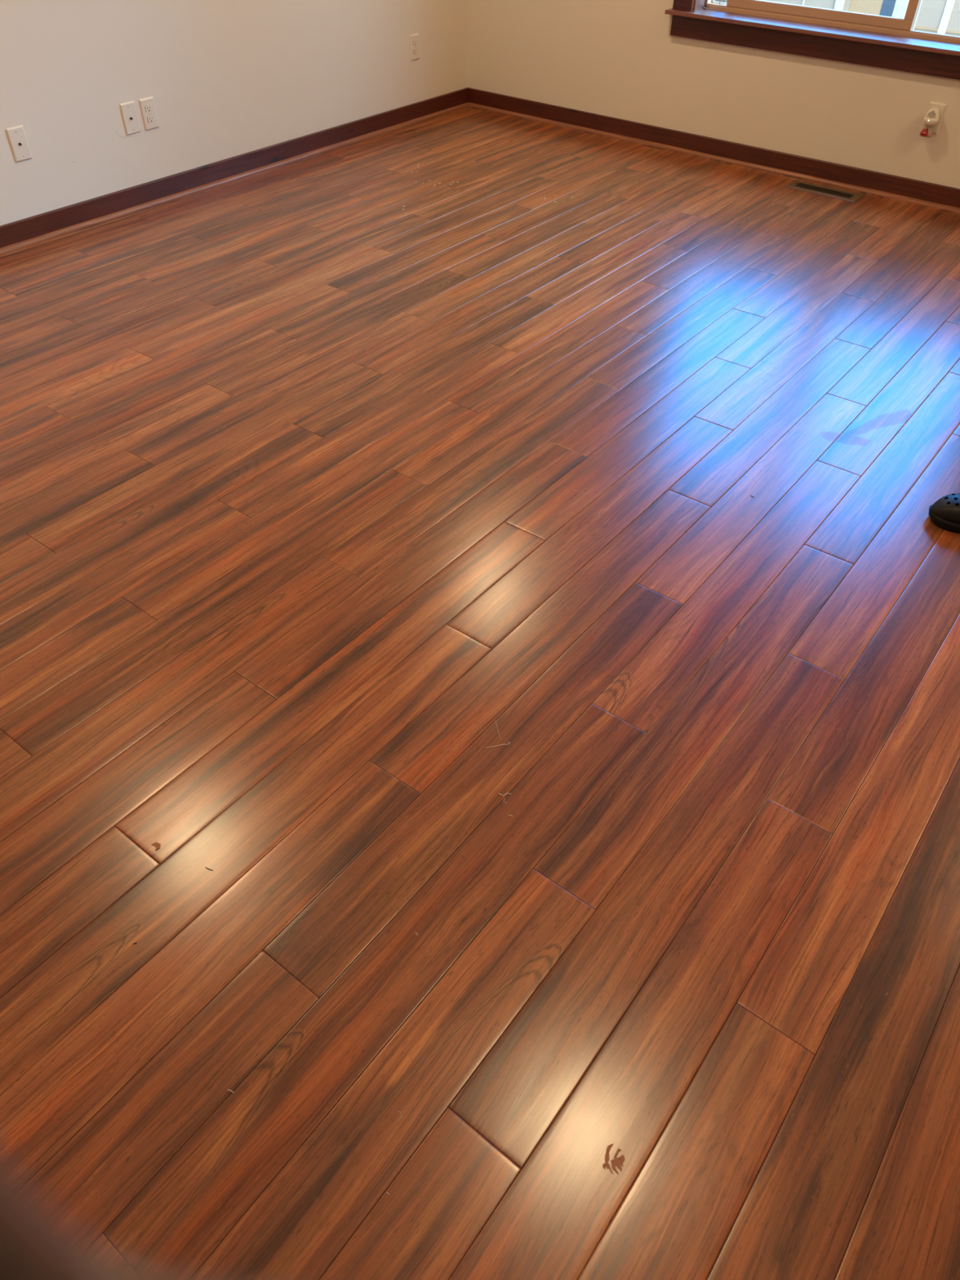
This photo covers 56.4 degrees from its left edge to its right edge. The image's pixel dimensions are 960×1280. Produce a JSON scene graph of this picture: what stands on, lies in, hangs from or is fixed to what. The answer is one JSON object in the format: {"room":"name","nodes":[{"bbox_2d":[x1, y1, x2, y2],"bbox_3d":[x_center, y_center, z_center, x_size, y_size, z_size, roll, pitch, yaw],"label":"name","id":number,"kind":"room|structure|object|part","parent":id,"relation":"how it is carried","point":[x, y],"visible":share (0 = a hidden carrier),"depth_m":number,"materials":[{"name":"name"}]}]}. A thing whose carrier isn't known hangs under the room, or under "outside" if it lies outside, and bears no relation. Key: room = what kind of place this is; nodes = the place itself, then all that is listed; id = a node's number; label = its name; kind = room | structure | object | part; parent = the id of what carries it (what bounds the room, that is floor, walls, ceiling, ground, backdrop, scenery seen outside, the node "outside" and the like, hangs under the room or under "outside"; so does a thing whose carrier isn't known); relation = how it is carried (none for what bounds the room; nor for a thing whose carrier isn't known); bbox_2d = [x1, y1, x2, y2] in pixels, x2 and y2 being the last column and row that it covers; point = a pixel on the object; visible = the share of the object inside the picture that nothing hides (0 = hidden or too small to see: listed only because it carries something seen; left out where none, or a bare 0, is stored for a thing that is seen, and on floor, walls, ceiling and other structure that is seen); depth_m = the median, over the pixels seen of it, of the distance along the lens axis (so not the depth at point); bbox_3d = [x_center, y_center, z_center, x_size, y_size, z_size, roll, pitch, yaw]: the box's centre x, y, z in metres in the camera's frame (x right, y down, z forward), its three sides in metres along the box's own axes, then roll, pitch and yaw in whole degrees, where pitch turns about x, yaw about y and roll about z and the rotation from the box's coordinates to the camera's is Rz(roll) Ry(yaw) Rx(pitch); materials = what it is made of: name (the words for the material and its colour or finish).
{"room":"empty room","nodes":[
{"label":"empty room","id":0,"kind":"room"},
{"bbox_2d":[0,1155,204,1279],"bbox_3d":[-0.023,0.043,0.039,0.053,0.041,0.034,17,46,16],"label":"finger","id":1,"kind":"object","parent":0,"point":[36,1243],"visible":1,"depth_m":0.04,"materials":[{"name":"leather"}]},
{"bbox_2d":[0,0,467,225],"bbox_3d":[-1.669,-2.660,2.937,0.150,2.440,5.100,28,50,26],"label":"wall","id":2,"kind":"structure","parent":0,"point":[224,79],"depth_m":3.83,"materials":[{"name":"paint"}]},
{"bbox_2d":[4,124,32,162],"bbox_3d":[-1.742,-1.878,3.391,0.012,0.114,0.071,28,50,26],"label":"wall plate","id":3,"kind":"object","parent":2,"relation":"attached to","point":[17,139],"visible":1,"depth_m":3.39,"materials":[{"name":"beige plastic"}]},
{"bbox_2d":[119,101,141,135],"bbox_3d":[-1.436,-2.146,3.685,0.012,0.114,0.071,28,50,26],"label":"wall plate","id":4,"kind":"object","parent":2,"relation":"attached to","point":[128,111],"visible":1,"depth_m":3.68,"materials":[{"name":"beige plastic"}]},
{"bbox_2d":[138,96,159,130],"bbox_3d":[-1.381,-2.198,3.740,0.008,0.114,0.071,28,50,26],"label":"wall outlet","id":5,"kind":"object","parent":2,"relation":"attached to","point":[148,109],"visible":1,"depth_m":3.73,"materials":[{"name":"beige plastic"}]},
{"bbox_2d":[144,104,152,112],"bbox_3d":[-1.378,-2.211,3.725,0.002,0.028,0.034,28,50,26],"label":"socket","id":6,"kind":"object","parent":5,"relation":"attached to","point":[148,108],"depth_m":3.72,"materials":[{"name":"beige plastic"}]},
{"bbox_2d":[146,115,154,123],"bbox_3d":[-1.379,-2.183,3.752,0.002,0.028,0.034,28,50,26],"label":"socket","id":7,"kind":"object","parent":5,"relation":"attached to","point":[150,118],"depth_m":3.75,"materials":[{"name":"beige plastic"}]},
{"bbox_2d":[0,88,467,248],"bbox_3d":[-1.580,-1.810,3.753,0.014,0.090,4.936,28,50,26],"label":"baseboard","id":8,"kind":"structure","parent":2,"relation":"attached to","point":[23,229],"depth_m":4.07,"materials":[{"name":"brown wood"}]},
{"bbox_2d":[0,102,468,254],"bbox_3d":[-1.574,-1.774,3.767,0.015,0.020,4.921,28,50,26],"label":"trim","id":9,"kind":"structure","parent":2,"relation":"attached to","point":[133,209],"depth_m":4.09,"materials":[{"name":"laminate"}]},
{"bbox_2d":[409,33,419,61],"bbox_3d":[-0.343,-3.124,4.718,0.008,0.114,0.071,28,50,26],"label":"wall outlet","id":10,"kind":"object","parent":2,"relation":"attached to","point":[414,38],"visible":1,"depth_m":4.71,"materials":[{"name":"beige plastic"}]},
{"bbox_2d":[413,39,417,46],"bbox_3d":[-0.341,-3.137,4.704,0.002,0.028,0.034,28,50,26],"label":"socket","id":11,"kind":"object","parent":10,"relation":"attached to","point":[415,41],"depth_m":4.70,"materials":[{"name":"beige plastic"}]},
{"bbox_2d":[413,48,417,54],"bbox_3d":[-0.341,-3.109,4.731,0.002,0.028,0.034,28,50,26],"label":"socket","id":12,"kind":"object","parent":10,"relation":"attached to","point":[415,50],"depth_m":4.73,"materials":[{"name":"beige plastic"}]},
{"bbox_2d":[0,106,959,1279],"bbox_3d":[0.358,-0.704,2.755,5.200,0.080,5.250,28,50,26],"label":"floor","id":13,"kind":"structure","parent":0,"point":[293,455],"depth_m":1.79,"materials":[{"name":"laminate"}]},
{"bbox_2d":[151,842,159,850],"bbox_3d":[-0.564,0.359,1.563,0.013,0.001,0.016,-29,51,-27],"label":"chip","id":14,"kind":"object","parent":13,"relation":"on","point":[157,845],"depth_m":1.56,"materials":[{"name":"brown wood"}]},
{"bbox_2d":[602,1143,625,1173],"bbox_3d":[0.182,0.705,1.215,0.031,0.001,0.034,28,50,26],"label":"stain","id":15,"kind":"object","parent":13,"relation":"on","point":[615,1162],"depth_m":1.21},
{"bbox_2d":[785,179,864,202],"bbox_3d":[1.607,-2.099,4.177,0.336,0.010,0.127,28,50,26],"label":"floor vent","id":16,"kind":"object","parent":13,"relation":"in","point":[797,184],"visible":1,"depth_m":4.17,"materials":[{"name":"brown metal"}]},
{"bbox_2d":[928,493,959,533],"bbox_3d":[1.287,-0.321,2.258,0.285,0.079,0.111,8,44,7],"label":"clog","id":17,"kind":"object","parent":13,"relation":"on","point":[944,512],"visible":1,"depth_m":2.25,"materials":[{"name":"black plastic"}]},
{"bbox_2d":[467,0,959,188],"bbox_3d":[1.932,-2.994,3.362,5.200,2.440,0.150,28,50,26],"label":"wall","id":18,"kind":"structure","parent":0,"point":[618,59],"depth_m":4.37,"materials":[{"name":"paint"}]},
{"bbox_2d":[466,87,959,208],"bbox_3d":[1.865,-2.098,4.128,4.900,0.090,0.014,28,50,26],"label":"baseboard","id":19,"kind":"structure","parent":18,"relation":"attached to","point":[911,188],"depth_m":4.45,"materials":[{"name":"brown wood"}]},
{"bbox_2d":[467,102,959,213],"bbox_3d":[1.856,-2.064,4.144,4.872,0.020,0.015,28,50,26],"label":"trim","id":20,"kind":"structure","parent":18,"relation":"attached to","point":[886,194],"depth_m":4.47,"materials":[{"name":"laminate"}]},
{"bbox_2d":[664,0,959,79],"bbox_3d":[1.764,-3.119,3.380,2.046,1.618,0.210,28,50,26],"label":"window","id":21,"kind":"structure","parent":18,"relation":"in","point":[888,42],"depth_m":3.98,"materials":[{"name":"brown wood"}]},
{"bbox_3d":[0.968,-3.500,3.760,0.090,1.415,0.018,28,50,26],"label":"casing","id":22,"kind":"part","parent":21,"relation":"part of","materials":[{"name":"brown wood"}]},
{"bbox_3d":[1.496,-3.339,3.625,0.946,1.356,0.010,28,50,26],"label":"screen frame","id":23,"kind":"part","parent":21,"relation":"part of","materials":[{"name":"white plastic"}]},
{"bbox_3d":[1.707,-2.562,3.829,2.046,0.016,0.059,28,50,26],"label":"sill","id":24,"kind":"part","parent":21,"relation":"part of","materials":[{"name":"brown wood"}]},
{"bbox_3d":[1.523,-3.301,3.575,0.867,1.354,0.024,28,50,26],"label":"sliding sash","id":25,"kind":"part","parent":21,"relation":"part of","materials":[{"name":"brown wood"}]},
{"bbox_3d":[1.811,-3.154,3.432,1.816,1.412,0.055,28,50,26],"label":"frame","id":26,"kind":"part","parent":21,"relation":"part of","materials":[{"name":"brown wood"}]},
{"bbox_2d":[920,101,946,133],"bbox_3d":[1.964,-2.260,3.878,0.071,0.114,0.008,28,50,26],"label":"wall outlet","id":27,"kind":"object","parent":18,"relation":"attached to","point":[941,107],"visible":0.37,"depth_m":3.86,"materials":[{"name":"beige plastic"}]},
{"bbox_2d":[919,107,939,137],"bbox_3d":[1.944,-2.234,3.866,0.063,0.109,0.057,28,50,26],"label":"air freshener","id":28,"kind":"object","parent":27,"relation":"attached to","point":[931,117],"visible":1,"depth_m":3.85,"materials":[{"name":"white plastic"}]},
{"bbox_2d":[919,125,932,137],"bbox_3d":[1.944,-2.213,3.891,0.050,0.044,0.034,28,50,26],"label":"bottle","id":29,"kind":"object","parent":28,"relation":"on","point":[927,131],"depth_m":3.88,"materials":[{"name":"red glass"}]},
{"label":"outside","id":30,"kind":"structure","parent":0,"visible":0},
{"bbox_3d":[12.376,-9.128,12.792,36.000,0.100,29.550,28,50,26],"label":"ground","id":31,"kind":"structure","parent":30,"visible":0},
{"bbox_2d":[714,0,959,36],"bbox_3d":[4.836,-8.040,9.320,18.800,2.900,4.750,28,50,26],"label":"neighbor house","id":32,"kind":"structure","parent":31,"relation":"on","point":[935,16],"depth_m":8.47,"materials":[{"name":"beige"}]},
{"bbox_3d":[2.928,-7.246,8.563,1.515,2.740,0.011,28,50,26],"label":"siding panel","id":33,"kind":"part","parent":32,"relation":"part of","materials":[{"name":"white"}]},
{"bbox_3d":[3.615,-6.873,8.187,0.050,2.740,0.011,28,50,26],"label":"siding panel","id":34,"kind":"part","parent":32,"relation":"part of","materials":[{"name":"white"}]},
{"bbox_3d":[5.112,-5.863,7.551,2.560,2.200,0.014,28,50,26],"label":"garage door","id":35,"kind":"part","parent":32,"relation":"part of","materials":[{"name":"white"}]},
{"bbox_3d":[5.095,-5.344,8.035,2.560,0.020,0.006,28,50,26],"label":"rail","id":36,"kind":"part","parent":32,"relation":"part of","materials":[{"name":"beige"}]},
{"bbox_2d":[879,0,909,18],"bbox_3d":[2.532,-4.924,4.340,0.148,5.200,0.100,28,50,26],"label":"porch post","id":37,"kind":"object","parent":31,"relation":"on","point":[891,8],"visible":0.02,"depth_m":5.37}
]}

